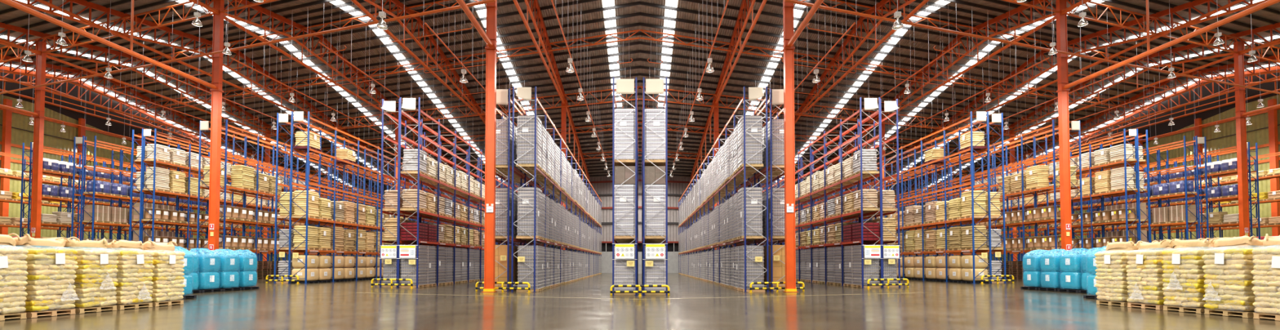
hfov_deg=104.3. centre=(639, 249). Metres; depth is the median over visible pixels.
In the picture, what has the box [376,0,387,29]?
lamp
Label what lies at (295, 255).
card
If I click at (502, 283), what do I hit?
guard
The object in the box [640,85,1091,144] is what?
roof truss
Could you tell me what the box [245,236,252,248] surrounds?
drum
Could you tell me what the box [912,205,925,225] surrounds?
pallet
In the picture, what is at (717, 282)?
pallet
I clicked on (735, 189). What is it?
rack
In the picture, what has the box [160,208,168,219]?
cardboard box
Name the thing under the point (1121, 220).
wooden pallet
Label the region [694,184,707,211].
pallet
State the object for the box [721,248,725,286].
pallet
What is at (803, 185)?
pallet
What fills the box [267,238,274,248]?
drum
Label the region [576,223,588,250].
pallet
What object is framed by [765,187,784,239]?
pallet
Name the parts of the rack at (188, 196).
upright frame, upright frame, upright frame, upright frame, upright frame, upright frame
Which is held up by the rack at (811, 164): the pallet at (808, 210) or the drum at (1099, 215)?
the pallet at (808, 210)
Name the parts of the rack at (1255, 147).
upright frame, upright frame, upright frame, upright frame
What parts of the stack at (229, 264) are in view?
film crown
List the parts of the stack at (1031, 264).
film crown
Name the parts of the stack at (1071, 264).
film crown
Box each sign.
[75,137,82,143]
[143,128,151,136]
[200,120,208,129]
[278,113,288,122]
[293,111,303,121]
[379,244,397,257]
[381,101,395,111]
[396,244,417,258]
[401,97,415,110]
[496,88,507,104]
[515,87,531,100]
[612,243,637,259]
[616,79,634,93]
[642,243,667,259]
[645,79,663,93]
[748,87,764,100]
[772,88,783,104]
[862,244,883,258]
[864,97,878,110]
[882,244,900,257]
[884,101,898,111]
[976,111,986,121]
[991,113,1001,122]
[1071,120,1079,129]
[1128,128,1136,136]
[1197,137,1204,143]
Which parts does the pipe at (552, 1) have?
hanger rod, hanger rod, hanger rod, hanger rod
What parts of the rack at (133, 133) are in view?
upright frame, upright frame, upright frame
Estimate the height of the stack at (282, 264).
1.370 m
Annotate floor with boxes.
[0,266,1279,329]
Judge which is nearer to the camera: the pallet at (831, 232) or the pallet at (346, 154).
the pallet at (831, 232)
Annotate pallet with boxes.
[0,168,14,176]
[0,190,13,200]
[0,216,13,225]
[0,247,28,320]
[10,217,30,226]
[11,191,31,201]
[12,170,31,178]
[18,248,78,317]
[30,194,50,204]
[30,213,58,224]
[31,173,51,181]
[31,183,59,198]
[42,157,60,173]
[48,175,66,183]
[48,200,66,205]
[52,211,76,225]
[57,160,77,175]
[57,186,76,199]
[64,202,80,207]
[65,178,81,185]
[68,248,119,313]
[70,164,96,177]
[73,213,94,226]
[75,189,95,202]
[82,204,111,223]
[83,238,110,243]
[84,180,112,195]
[86,167,111,180]
[90,249,155,310]
[94,197,110,204]
[94,225,109,227]
[108,200,127,205]
[109,170,127,182]
[110,182,128,197]
[110,206,128,224]
[125,173,137,184]
[126,186,146,199]
[127,208,146,226]
[132,202,159,221]
[133,146,156,164]
[133,171,148,191]
[133,230,159,243]
[141,218,172,222]
[142,166,171,192]
[143,143,172,164]
[143,223,160,226]
[144,194,161,201]
[146,250,185,306]
[158,231,174,236]
[159,195,176,203]
[159,204,175,210]
[164,147,187,167]
[168,169,186,195]
[172,220,187,223]
[174,198,190,205]
[178,208,190,212]
[179,151,204,170]
[179,177,204,197]
[189,198,203,207]
[189,222,204,225]
[195,157,209,172]
[200,165,228,188]
[200,179,208,198]
[201,201,207,207]
[218,247,241,249]
[219,183,231,201]
[219,217,241,220]
[220,161,231,176]
[228,164,255,191]
[230,185,243,203]
[240,191,256,204]
[241,218,256,222]
[241,247,255,249]
[244,172,271,194]
[252,194,266,206]
[257,220,271,223]
[257,248,271,250]
[263,175,281,195]
[265,195,279,208]
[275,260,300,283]
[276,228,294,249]
[277,175,288,188]
[277,191,294,218]
[281,177,298,190]
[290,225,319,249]
[290,280,319,283]
[291,190,320,219]
[293,131,322,152]
[297,180,305,190]
[315,280,331,282]
[316,198,333,221]
[317,226,333,250]
[323,226,345,251]
[328,279,344,281]
[330,200,346,222]
[333,148,357,164]
[337,200,355,223]
[342,229,355,251]
[348,278,366,279]
[351,229,367,252]
[354,203,367,225]
[354,205,376,226]
[364,231,376,252]
[367,231,384,252]
[374,208,392,224]
[374,211,384,227]
[381,257,400,287]
[382,190,408,213]
[382,217,408,241]
[399,244,427,287]
[400,149,428,177]
[400,188,428,212]
[411,192,437,214]
[413,156,437,180]
[422,161,446,184]
[422,195,446,216]
[424,245,436,286]
[427,223,446,243]
[430,198,453,218]
[433,164,454,186]
[435,246,445,284]
[439,223,453,244]
[440,168,462,190]
[442,202,462,220]
[444,246,453,284]
[447,171,468,192]
[449,204,468,222]
[451,225,462,244]
[452,247,461,283]
[455,174,475,195]
[457,206,475,223]
[459,226,467,244]
[460,248,467,282]
[462,179,480,198]
[463,208,480,224]
[466,228,475,245]
[466,248,474,281]
[469,182,484,199]
[469,210,484,226]
[472,229,479,246]
[473,248,479,281]
[478,231,484,247]
[479,249,484,280]
[494,244,514,290]
[495,119,515,171]
[495,125,519,175]
[495,187,514,239]
[497,191,519,239]
[502,168,524,179]
[509,173,530,182]
[513,245,518,289]
[515,115,542,170]
[515,186,542,239]
[516,244,542,291]
[521,124,546,174]
[523,192,546,239]
[526,195,550,241]
[528,131,551,178]
[532,137,554,182]
[536,198,555,242]
[537,142,558,186]
[538,201,557,243]
[541,245,546,289]
[542,146,560,188]
[542,202,561,244]
[545,246,550,288]
[546,151,565,191]
[547,204,564,244]
[548,156,567,194]
[549,247,554,287]
[551,208,568,245]
[553,248,558,286]
[554,160,569,196]
[555,164,572,199]
[555,212,573,246]
[557,248,560,284]
[558,167,574,201]
[560,214,575,247]
[560,249,564,284]
[563,168,577,203]
[563,249,567,284]
[564,173,578,205]
[564,216,579,248]
[567,176,581,207]
[567,210,570,245]
[567,219,580,248]
[567,250,570,283]
[569,250,572,282]
[571,251,574,281]
[572,179,582,208]
[572,181,584,209]
[572,184,585,211]
[572,221,584,249]
[573,185,586,213]
[574,214,577,247]
[574,251,577,280]
[576,186,588,214]
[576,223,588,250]
[576,252,578,279]
[577,252,580,279]
[580,192,591,217]
[580,220,582,248]
[580,253,582,279]
[582,189,590,215]
[582,193,592,217]
[582,253,584,279]
[583,195,593,218]
[583,222,586,249]
[583,253,585,278]
[584,195,595,220]
[584,228,594,252]
[584,253,586,278]
[585,222,586,249]
[586,253,588,277]
[587,226,590,250]
[587,253,589,276]
[589,200,596,222]
[589,202,599,223]
[589,232,598,253]
[589,253,591,276]
[590,227,592,251]
[590,254,592,276]
[591,204,600,225]
[591,228,593,251]
[592,205,600,226]
[594,229,595,252]
[594,254,595,275]
[595,231,597,252]
[598,232,599,253]
[598,255,599,274]
[613,108,635,166]
[613,184,635,239]
[613,245,635,294]
[614,239,635,240]
[644,108,666,166]
[644,184,666,239]
[644,239,665,240]
[644,245,666,294]
[679,205,687,226]
[680,204,688,225]
[680,232,681,253]
[681,202,690,223]
[681,231,690,253]
[682,255,684,275]
[683,200,692,222]
[684,195,696,220]
[684,197,695,221]
[684,229,685,252]
[685,228,695,252]
[686,228,688,251]
[686,254,688,275]
[687,193,696,217]
[688,191,699,217]
[688,227,689,251]
[688,253,690,276]
[689,190,701,215]
[689,226,692,250]
[689,253,691,277]
[691,186,702,214]
[691,223,703,250]
[691,253,693,277]
[692,185,705,213]
[692,222,694,249]
[693,222,695,249]
[693,253,694,277]
[693,253,696,278]
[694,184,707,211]
[695,181,707,209]
[695,221,706,249]
[695,253,697,278]
[697,178,710,208]
[697,220,699,248]
[697,253,699,279]
[698,219,711,248]
[699,176,712,207]
[699,252,702,279]
[700,216,715,248]
[701,173,715,205]
[701,252,703,279]
[702,168,715,203]
[702,251,706,280]
[703,214,706,247]
[705,168,721,201]
[705,214,719,247]
[705,251,708,281]
[706,164,723,199]
[707,212,724,246]
[707,250,711,282]
[709,160,725,196]
[710,211,713,245]
[710,250,713,282]
[711,155,729,194]
[712,208,728,245]
[713,249,715,283]
[714,204,732,244]
[715,151,733,191]
[715,249,719,284]
[718,146,737,188]
[719,202,737,244]
[719,248,722,284]
[720,142,742,186]
[721,201,741,243]
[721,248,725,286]
[724,136,743,182]
[724,199,743,242]
[724,247,731,287]
[728,131,752,178]
[728,195,751,241]
[729,246,734,288]
[733,124,757,174]
[733,192,755,239]
[733,245,739,290]
[737,115,763,170]
[737,186,763,239]
[738,244,764,291]
[749,173,770,182]
[755,168,777,179]
[760,125,782,175]
[760,191,782,239]
[763,245,766,289]
[764,118,784,171]
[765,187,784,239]
[765,244,785,290]
[795,182,810,199]
[795,210,810,226]
[795,231,801,247]
[795,249,800,280]
[799,179,817,198]
[799,208,816,224]
[800,231,807,246]
[800,248,806,281]
[804,174,824,195]
[804,206,822,223]
[804,230,813,245]
[805,248,813,281]
[811,171,832,192]
[811,204,830,222]
[811,228,820,245]
[812,248,819,282]
[817,168,839,190]
[817,202,837,220]
[817,225,828,244]
[818,247,827,283]
[825,164,847,186]
[826,198,849,218]
[826,223,835,244]
[826,246,835,284]
[833,161,857,184]
[833,195,857,216]
[833,222,856,243]
[834,246,844,284]
[842,156,866,180]
[842,192,868,214]
[843,245,855,286]
[851,149,879,177]
[851,189,879,212]
[852,244,880,287]
[871,190,897,213]
[871,217,897,241]
[879,257,898,287]
[887,211,906,228]
[895,211,905,227]
[895,232,906,252]
[903,205,925,226]
[903,230,915,252]
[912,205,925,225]
[912,229,934,252]
[913,278,930,279]
[922,148,947,164]
[923,200,942,224]
[924,230,937,251]
[933,200,949,222]
[934,228,949,251]
[935,279,951,281]
[946,198,963,221]
[947,226,963,250]
[948,280,964,282]
[958,131,986,152]
[959,190,988,219]
[960,225,989,249]
[960,280,988,283]
[974,180,987,191]
[979,260,1004,283]
[981,177,998,190]
[985,191,1003,218]
[986,228,1003,249]
[991,175,1002,188]
[997,175,1016,195]
[1000,195,1014,208]
[1008,172,1034,194]
[1008,220,1022,223]
[1008,248,1022,250]
[1013,194,1027,206]
[1023,191,1038,204]
[1023,218,1038,222]
[1024,164,1051,191]
[1024,247,1038,249]
[1036,188,1050,203]
[1038,217,1060,220]
[1038,247,1061,249]
[1048,161,1059,176]
[1048,183,1060,201]
[1051,165,1079,188]
[1070,156,1084,172]
[1071,179,1078,198]
[1072,198,1078,207]
[1075,151,1101,170]
[1075,177,1100,197]
[1075,222,1090,225]
[1076,200,1090,207]
[1076,226,1091,230]
[1089,198,1105,205]
[1089,208,1101,212]
[1092,147,1115,167]
[1092,220,1107,223]
[1093,169,1111,195]
[1094,251,1131,306]
[1103,195,1120,203]
[1104,204,1120,210]
[1105,231,1121,236]
[1107,143,1136,164]
[1107,218,1138,222]
[1108,166,1137,192]
[1118,194,1135,201]
[1119,223,1136,226]
[1120,202,1147,221]
[1120,230,1146,242]
[1123,146,1146,164]
[1125,249,1165,310]
[1131,171,1146,191]
[1133,186,1153,199]
[1133,208,1152,226]
[1143,173,1154,184]
[1146,201,1155,206]
[1151,182,1169,197]
[1151,206,1169,224]
[1152,170,1170,182]
[1152,199,1171,205]
[1161,248,1207,313]
[1167,180,1195,195]
[1168,167,1193,180]
[1168,204,1197,223]
[1169,197,1185,204]
[1169,238,1196,239]
[1170,225,1185,227]
[1183,164,1209,177]
[1184,188,1204,202]
[1185,213,1206,226]
[1198,178,1215,185]
[1199,202,1215,207]
[1201,248,1257,317]
[1202,160,1222,175]
[1203,186,1222,199]
[1203,211,1227,225]
[1213,176,1231,183]
[1213,200,1231,205]
[1219,157,1248,173]
[1220,183,1248,198]
[1221,213,1249,224]
[1228,173,1248,181]
[1229,194,1249,204]
[1248,170,1267,178]
[1248,191,1268,202]
[1249,217,1268,226]
[1250,247,1279,320]
[1265,168,1279,176]
[1266,190,1279,200]
[1266,216,1279,225]
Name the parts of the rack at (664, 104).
upright frame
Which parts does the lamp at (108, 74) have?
rod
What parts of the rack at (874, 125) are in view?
upright frame, upright frame, upright frame, upright frame, upright frame, upright frame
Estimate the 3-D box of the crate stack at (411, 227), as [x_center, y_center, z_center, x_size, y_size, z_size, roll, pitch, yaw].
[-12.515,-0.986,27.555,1.018,0.970,1.136,0,-2,0]
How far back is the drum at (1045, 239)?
32.57 m
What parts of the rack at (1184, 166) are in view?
upright frame, upright frame, upright frame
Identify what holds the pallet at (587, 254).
on the floor
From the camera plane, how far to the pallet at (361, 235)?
35.56 m
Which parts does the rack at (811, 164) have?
upright frame, upright frame, upright frame, upright frame, upright frame, upright frame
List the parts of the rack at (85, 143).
upright frame, upright frame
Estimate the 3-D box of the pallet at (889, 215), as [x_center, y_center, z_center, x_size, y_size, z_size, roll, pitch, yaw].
[20.450,-2.367,39.655,1.031,1.370,1.168,0,-2,1]
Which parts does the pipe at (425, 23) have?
hanger rod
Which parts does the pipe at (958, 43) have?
hanger rod, hanger rod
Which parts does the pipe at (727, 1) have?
hanger rod, hanger rod, hanger rod, hanger rod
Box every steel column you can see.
[30,40,46,238]
[208,0,224,254]
[262,130,271,265]
[395,117,398,190]
[481,0,497,292]
[560,99,566,249]
[713,99,719,249]
[782,0,798,292]
[881,117,884,190]
[1008,130,1017,265]
[1055,0,1071,254]
[1233,40,1249,236]
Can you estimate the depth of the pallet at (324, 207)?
31.59 m
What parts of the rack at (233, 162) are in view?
upright frame, upright frame, upright frame, upright frame, upright frame, upright frame, upright frame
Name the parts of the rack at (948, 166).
upright frame, upright frame, upright frame, upright frame, upright frame, upright frame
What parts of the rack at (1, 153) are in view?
upright frame, upright frame, upright frame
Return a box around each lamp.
[15,36,23,107]
[22,13,32,62]
[27,117,34,124]
[56,0,66,45]
[59,124,66,132]
[103,0,113,78]
[105,117,111,125]
[121,89,126,143]
[160,110,166,118]
[167,71,172,139]
[191,0,202,26]
[222,0,231,54]
[222,102,226,111]
[271,121,276,128]
[288,93,295,102]
[330,109,336,120]
[369,84,375,93]
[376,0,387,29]
[459,69,467,82]
[565,55,574,72]
[577,88,584,100]
[585,109,591,121]
[591,126,596,137]
[596,140,600,150]
[679,140,683,150]
[683,128,688,137]
[688,109,694,121]
[695,88,702,100]
[705,55,714,72]
[812,69,820,82]
[892,0,903,29]
[904,84,910,93]
[943,109,949,120]
[984,93,991,102]
[1003,121,1008,128]
[1048,0,1057,54]
[1053,102,1057,111]
[1077,12,1088,26]
[1107,71,1112,139]
[1113,110,1119,118]
[1153,88,1158,143]
[1166,0,1176,78]
[1168,117,1174,125]
[1213,0,1223,45]
[1213,124,1220,132]
[1245,117,1252,124]
[1247,13,1257,62]
[1256,35,1264,107]
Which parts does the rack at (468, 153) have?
upright frame, upright frame, upright frame, upright frame, upright frame, upright frame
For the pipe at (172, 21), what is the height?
6.391 m
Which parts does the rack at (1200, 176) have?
upright frame, upright frame, upright frame, upright frame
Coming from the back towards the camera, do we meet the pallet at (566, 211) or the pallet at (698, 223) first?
the pallet at (698, 223)
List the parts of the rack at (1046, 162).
upright frame, upright frame, upright frame, upright frame, upright frame, upright frame, upright frame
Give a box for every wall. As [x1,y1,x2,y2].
[0,65,310,265]
[310,174,969,273]
[969,65,1279,265]
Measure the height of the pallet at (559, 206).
2.588 m
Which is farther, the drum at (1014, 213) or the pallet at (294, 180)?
the pallet at (294, 180)
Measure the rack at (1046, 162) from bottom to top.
10.350 m
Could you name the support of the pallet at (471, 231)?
on the rack at (468, 153)
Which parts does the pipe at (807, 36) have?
hanger rod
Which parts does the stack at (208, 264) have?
film crown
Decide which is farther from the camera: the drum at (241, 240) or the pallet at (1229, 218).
the pallet at (1229, 218)
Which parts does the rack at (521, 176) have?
upright frame, upright frame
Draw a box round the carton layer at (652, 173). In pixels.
[644,165,665,184]
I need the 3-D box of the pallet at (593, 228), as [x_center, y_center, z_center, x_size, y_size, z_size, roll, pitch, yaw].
[-5.749,-1.064,56.015,1.100,2.588,1.210,0,-2,1]
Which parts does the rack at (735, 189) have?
upright frame, upright frame, upright frame, upright frame, upright frame, upright frame, upright frame, upright frame, upright frame, upright frame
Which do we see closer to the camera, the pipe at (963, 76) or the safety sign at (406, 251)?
the safety sign at (406, 251)
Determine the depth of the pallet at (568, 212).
35.95 m
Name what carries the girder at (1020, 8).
on the steel column at (882, 125)
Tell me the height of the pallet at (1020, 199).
1.420 m
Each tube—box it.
[0,0,216,88]
[0,0,496,93]
[0,103,37,115]
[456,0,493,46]
[786,0,823,46]
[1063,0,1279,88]
[1242,103,1279,115]
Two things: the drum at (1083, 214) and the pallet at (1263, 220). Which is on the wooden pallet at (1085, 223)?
the drum at (1083, 214)
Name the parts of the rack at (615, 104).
upright frame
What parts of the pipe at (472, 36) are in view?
hanger rod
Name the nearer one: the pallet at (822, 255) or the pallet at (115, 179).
the pallet at (822, 255)
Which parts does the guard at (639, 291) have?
rail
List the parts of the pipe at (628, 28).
hanger rod, hanger rod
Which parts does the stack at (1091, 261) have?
film crown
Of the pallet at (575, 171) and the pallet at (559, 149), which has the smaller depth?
the pallet at (559, 149)
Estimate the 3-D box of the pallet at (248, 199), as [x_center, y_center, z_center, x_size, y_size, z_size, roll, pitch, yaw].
[-34.090,-4.631,43.069,0.913,1.420,1.168,0,-2,1]
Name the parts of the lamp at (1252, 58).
rod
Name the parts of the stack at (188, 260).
film crown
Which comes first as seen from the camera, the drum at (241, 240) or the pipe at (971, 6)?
the drum at (241, 240)
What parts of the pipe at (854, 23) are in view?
hanger rod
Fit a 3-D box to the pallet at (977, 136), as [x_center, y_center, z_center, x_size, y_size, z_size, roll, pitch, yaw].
[20.451,-6.656,30.589,1.034,1.070,1.151,0,-2,0]
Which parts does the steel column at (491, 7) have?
plate, joint plate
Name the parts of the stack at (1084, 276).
film crown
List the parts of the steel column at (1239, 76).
joint plate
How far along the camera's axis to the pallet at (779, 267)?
25.40 m
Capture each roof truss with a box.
[0,0,277,62]
[53,0,485,82]
[128,29,639,111]
[188,85,639,144]
[240,121,639,158]
[281,149,639,176]
[640,29,1151,111]
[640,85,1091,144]
[640,121,1042,159]
[640,149,998,176]
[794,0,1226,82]
[1002,0,1279,62]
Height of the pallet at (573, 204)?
2.588 m
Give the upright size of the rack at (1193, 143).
10.350 m
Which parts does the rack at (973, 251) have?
upright frame, upright frame, upright frame, upright frame, upright frame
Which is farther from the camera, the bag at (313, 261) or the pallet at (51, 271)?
the bag at (313, 261)
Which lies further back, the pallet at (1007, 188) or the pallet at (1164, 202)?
the pallet at (1164, 202)
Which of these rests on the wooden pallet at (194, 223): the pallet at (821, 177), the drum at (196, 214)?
the drum at (196, 214)
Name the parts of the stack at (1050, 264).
film crown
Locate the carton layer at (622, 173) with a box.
[614,165,635,184]
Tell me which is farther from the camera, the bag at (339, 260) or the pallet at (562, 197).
the pallet at (562, 197)
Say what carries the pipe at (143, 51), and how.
hanging from the ceiling
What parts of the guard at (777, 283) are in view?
rail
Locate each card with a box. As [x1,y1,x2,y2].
[279,251,284,257]
[292,252,298,257]
[384,258,391,263]
[408,259,415,264]
[500,255,506,260]
[517,256,524,262]
[626,260,634,266]
[645,260,653,266]
[755,256,762,262]
[773,255,779,260]
[864,259,871,264]
[888,258,895,263]
[981,252,987,257]
[995,251,1000,257]
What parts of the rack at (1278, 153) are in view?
upright frame, upright frame, upright frame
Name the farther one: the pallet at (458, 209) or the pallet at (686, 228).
the pallet at (686, 228)
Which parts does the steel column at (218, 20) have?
joint plate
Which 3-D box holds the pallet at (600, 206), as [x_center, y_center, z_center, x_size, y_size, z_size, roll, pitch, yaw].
[-5.699,-4.457,65.474,1.100,2.588,1.210,0,-2,-1]
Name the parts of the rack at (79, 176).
upright frame, upright frame, upright frame, upright frame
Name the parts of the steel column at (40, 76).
joint plate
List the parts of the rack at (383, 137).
upright frame, upright frame, upright frame, upright frame, upright frame, upright frame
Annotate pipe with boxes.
[2,58,275,161]
[34,40,336,177]
[90,32,333,152]
[111,50,159,88]
[155,21,391,164]
[169,54,211,108]
[188,32,244,75]
[221,88,257,123]
[230,1,443,164]
[242,42,293,97]
[255,116,293,136]
[279,5,346,61]
[284,75,331,115]
[318,0,484,155]
[323,100,362,129]
[325,31,386,86]
[361,62,416,106]
[388,0,473,42]
[389,110,439,122]
[423,35,497,73]
[424,8,528,125]
[449,45,515,96]
[471,80,529,114]
[551,0,606,162]
[617,27,632,63]
[647,27,662,63]
[673,0,728,162]
[750,80,808,114]
[751,8,855,126]
[764,45,830,96]
[782,35,856,73]
[795,0,961,155]
[806,0,891,42]
[826,1,1049,168]
[840,110,890,122]
[863,62,918,106]
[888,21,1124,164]
[893,31,954,86]
[917,100,956,129]
[933,5,1000,61]
[943,40,1245,177]
[946,32,1189,152]
[948,75,995,115]
[986,42,1037,97]
[986,116,1024,136]
[1004,58,1277,160]
[1022,88,1058,123]
[1035,32,1091,75]
[1068,54,1110,108]
[1120,50,1168,88]
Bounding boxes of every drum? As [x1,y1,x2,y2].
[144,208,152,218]
[144,235,151,242]
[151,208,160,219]
[153,235,160,242]
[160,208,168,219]
[160,235,168,242]
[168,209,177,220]
[168,236,177,245]
[176,237,183,247]
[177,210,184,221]
[183,237,186,247]
[184,212,186,221]
[186,212,195,222]
[186,237,194,248]
[194,213,201,222]
[194,238,200,248]
[200,238,208,248]
[201,213,208,223]
[218,235,222,247]
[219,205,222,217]
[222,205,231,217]
[222,235,231,247]
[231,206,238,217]
[231,235,238,247]
[237,235,245,247]
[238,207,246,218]
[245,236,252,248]
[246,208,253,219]
[253,237,262,248]
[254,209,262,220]
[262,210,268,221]
[262,237,267,248]
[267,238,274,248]
[268,211,275,222]
[276,212,280,222]
[276,238,279,247]
[1004,211,1011,222]
[1005,238,1012,248]
[1011,210,1017,221]
[1012,237,1018,248]
[1017,209,1025,220]
[1017,237,1026,248]
[1026,208,1033,219]
[1027,236,1034,248]
[1033,207,1041,218]
[1034,235,1042,247]
[1041,206,1048,217]
[1041,235,1048,247]
[1048,205,1057,217]
[1048,235,1057,247]
[1057,205,1060,217]
[1057,235,1061,247]
[1071,213,1078,223]
[1071,238,1079,248]
[1078,213,1085,222]
[1079,238,1085,248]
[1084,212,1093,222]
[1085,237,1093,248]
[1093,212,1095,221]
[1093,237,1096,247]
[1095,210,1102,221]
[1096,237,1103,247]
[1102,209,1111,220]
[1102,236,1111,246]
[1111,208,1119,219]
[1111,235,1119,242]
[1118,208,1128,219]
[1119,235,1128,241]
[1127,208,1135,218]
[1128,235,1135,244]
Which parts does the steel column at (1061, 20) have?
joint plate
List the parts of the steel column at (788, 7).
joint plate, plate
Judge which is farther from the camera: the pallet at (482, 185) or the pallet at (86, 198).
the pallet at (86, 198)
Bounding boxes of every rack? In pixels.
[0,151,128,239]
[19,142,185,239]
[27,142,206,253]
[71,136,270,265]
[80,135,277,265]
[128,129,327,265]
[138,128,340,265]
[196,120,401,267]
[218,119,422,271]
[272,112,475,283]
[288,111,484,283]
[379,98,528,287]
[397,97,546,288]
[494,88,547,290]
[511,86,601,291]
[612,77,638,295]
[641,77,667,295]
[678,86,768,291]
[732,88,785,290]
[733,97,882,288]
[742,98,900,287]
[795,111,991,283]
[804,112,1007,283]
[857,119,1061,271]
[878,120,1083,267]
[939,128,1141,265]
[947,129,1151,265]
[1002,135,1199,265]
[1009,136,1208,265]
[1073,142,1253,253]
[1094,142,1260,239]
[1151,151,1279,239]
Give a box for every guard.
[266,275,300,284]
[370,278,413,288]
[475,281,530,292]
[610,284,669,295]
[749,281,804,292]
[866,278,909,288]
[979,275,1013,284]
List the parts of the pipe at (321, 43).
hanger rod, hanger rod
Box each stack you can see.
[173,245,196,298]
[173,247,201,293]
[190,248,222,292]
[207,248,241,291]
[226,248,259,289]
[253,261,269,279]
[268,261,278,278]
[400,222,427,240]
[410,224,436,242]
[843,224,869,242]
[852,222,879,240]
[1000,261,1011,278]
[1011,261,1026,279]
[1020,248,1052,289]
[1038,248,1071,291]
[1057,248,1095,292]
[1078,247,1104,293]
[1083,246,1106,298]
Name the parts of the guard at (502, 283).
rail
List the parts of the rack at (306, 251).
upright frame, upright frame, upright frame, upright frame, upright frame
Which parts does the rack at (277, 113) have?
upright frame, upright frame, upright frame, upright frame, upright frame, upright frame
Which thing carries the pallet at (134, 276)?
on the floor
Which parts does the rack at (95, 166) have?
upright frame, upright frame, upright frame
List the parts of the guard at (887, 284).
rail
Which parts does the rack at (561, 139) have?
upright frame, upright frame, upright frame, upright frame, upright frame, upright frame, upright frame, upright frame, upright frame, upright frame, upright frame, upright frame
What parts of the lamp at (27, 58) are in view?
rod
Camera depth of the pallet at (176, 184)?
36.23 m
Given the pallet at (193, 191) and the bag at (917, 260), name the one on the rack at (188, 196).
the pallet at (193, 191)
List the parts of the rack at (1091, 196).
upright frame, upright frame, upright frame, upright frame, upright frame, upright frame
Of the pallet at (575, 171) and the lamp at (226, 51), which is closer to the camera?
the lamp at (226, 51)
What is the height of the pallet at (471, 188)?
1.370 m
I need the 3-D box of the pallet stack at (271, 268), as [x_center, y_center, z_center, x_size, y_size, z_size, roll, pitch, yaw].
[-26.999,1.456,36.259,0.880,1.265,1.130,0,-2,0]
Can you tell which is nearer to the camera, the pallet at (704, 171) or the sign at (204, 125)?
the sign at (204, 125)
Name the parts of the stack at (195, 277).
film crown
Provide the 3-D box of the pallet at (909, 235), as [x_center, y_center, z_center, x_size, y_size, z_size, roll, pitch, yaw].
[20.450,-0.632,36.975,1.036,1.620,1.155,0,-2,0]
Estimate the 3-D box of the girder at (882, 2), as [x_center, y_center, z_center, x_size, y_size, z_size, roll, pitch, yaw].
[17.100,-13.809,40.309,0.230,8.332,71.057,0,-2,0]
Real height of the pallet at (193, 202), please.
1.010 m
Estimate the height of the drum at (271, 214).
0.745 m
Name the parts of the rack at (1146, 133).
upright frame, upright frame, upright frame, upright frame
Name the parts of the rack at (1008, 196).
upright frame, upright frame, upright frame, upright frame, upright frame, upright frame, upright frame, upright frame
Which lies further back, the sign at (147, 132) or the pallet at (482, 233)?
the pallet at (482, 233)
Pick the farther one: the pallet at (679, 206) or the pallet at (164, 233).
the pallet at (679, 206)
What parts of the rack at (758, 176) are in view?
upright frame, upright frame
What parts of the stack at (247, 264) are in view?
film crown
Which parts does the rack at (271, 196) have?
upright frame, upright frame, upright frame, upright frame, upright frame, upright frame, upright frame, upright frame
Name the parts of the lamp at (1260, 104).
rod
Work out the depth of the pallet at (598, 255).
63.43 m
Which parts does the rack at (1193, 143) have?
upright frame, upright frame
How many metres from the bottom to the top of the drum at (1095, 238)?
0.745 m
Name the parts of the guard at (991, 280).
rail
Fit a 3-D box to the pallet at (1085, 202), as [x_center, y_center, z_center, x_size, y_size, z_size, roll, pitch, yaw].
[40.779,-4.463,45.362,0.943,1.010,1.150,0,-2,1]
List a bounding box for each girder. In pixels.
[0,22,373,191]
[0,54,327,192]
[0,66,264,169]
[12,0,417,188]
[187,0,460,171]
[351,0,528,185]
[512,0,589,180]
[690,0,767,180]
[751,0,928,185]
[819,0,1092,171]
[862,0,1267,185]
[906,22,1279,191]
[952,54,1279,192]
[1015,66,1279,169]
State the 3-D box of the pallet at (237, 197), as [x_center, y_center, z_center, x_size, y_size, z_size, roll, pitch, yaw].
[-34.090,-4.668,41.669,0.913,1.420,1.153,0,-2,0]
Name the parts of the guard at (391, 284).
rail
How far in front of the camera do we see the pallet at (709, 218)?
37.22 m
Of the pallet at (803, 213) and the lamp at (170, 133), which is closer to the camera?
the pallet at (803, 213)
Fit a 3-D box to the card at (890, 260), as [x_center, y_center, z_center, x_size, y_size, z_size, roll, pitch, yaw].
[13.720,0.640,27.081,0.360,0.260,0.016,0,-2,0]
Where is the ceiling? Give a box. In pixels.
[0,0,1279,190]
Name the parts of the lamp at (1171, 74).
rod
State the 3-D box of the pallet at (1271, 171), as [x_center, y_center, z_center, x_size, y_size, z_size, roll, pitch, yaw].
[54.090,-6.593,42.071,0.913,0.570,1.150,0,-2,0]
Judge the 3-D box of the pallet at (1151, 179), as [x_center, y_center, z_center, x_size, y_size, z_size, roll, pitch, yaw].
[47.479,-6.606,46.322,0.943,1.010,1.150,0,-2,0]
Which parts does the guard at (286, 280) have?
rail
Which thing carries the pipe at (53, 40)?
hanging from the ceiling
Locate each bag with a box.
[0,232,20,248]
[13,233,70,249]
[43,236,107,250]
[86,239,143,251]
[142,240,177,252]
[291,267,318,280]
[292,254,319,267]
[315,267,331,279]
[316,255,331,267]
[328,255,344,267]
[329,267,343,279]
[342,256,355,266]
[342,267,355,279]
[351,266,365,278]
[353,256,365,266]
[363,266,374,277]
[364,256,374,266]
[373,256,383,266]
[373,266,382,277]
[896,256,906,266]
[897,266,906,277]
[905,256,915,266]
[905,266,916,277]
[914,256,926,266]
[914,266,928,278]
[925,256,937,266]
[925,267,937,279]
[935,255,951,267]
[936,267,951,279]
[948,255,963,267]
[948,267,964,279]
[961,254,987,267]
[961,267,987,280]
[1105,240,1159,251]
[1136,239,1192,250]
[1168,236,1235,249]
[1209,235,1279,248]
[1262,233,1279,248]
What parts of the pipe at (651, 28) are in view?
hanger rod, hanger rod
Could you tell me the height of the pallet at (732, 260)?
2.334 m
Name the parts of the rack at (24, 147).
upright frame, upright frame, upright frame, upright frame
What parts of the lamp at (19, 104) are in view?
rod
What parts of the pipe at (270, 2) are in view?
hanger rod, hanger rod, hanger rod, hanger rod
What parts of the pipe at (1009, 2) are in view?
hanger rod, hanger rod, hanger rod, hanger rod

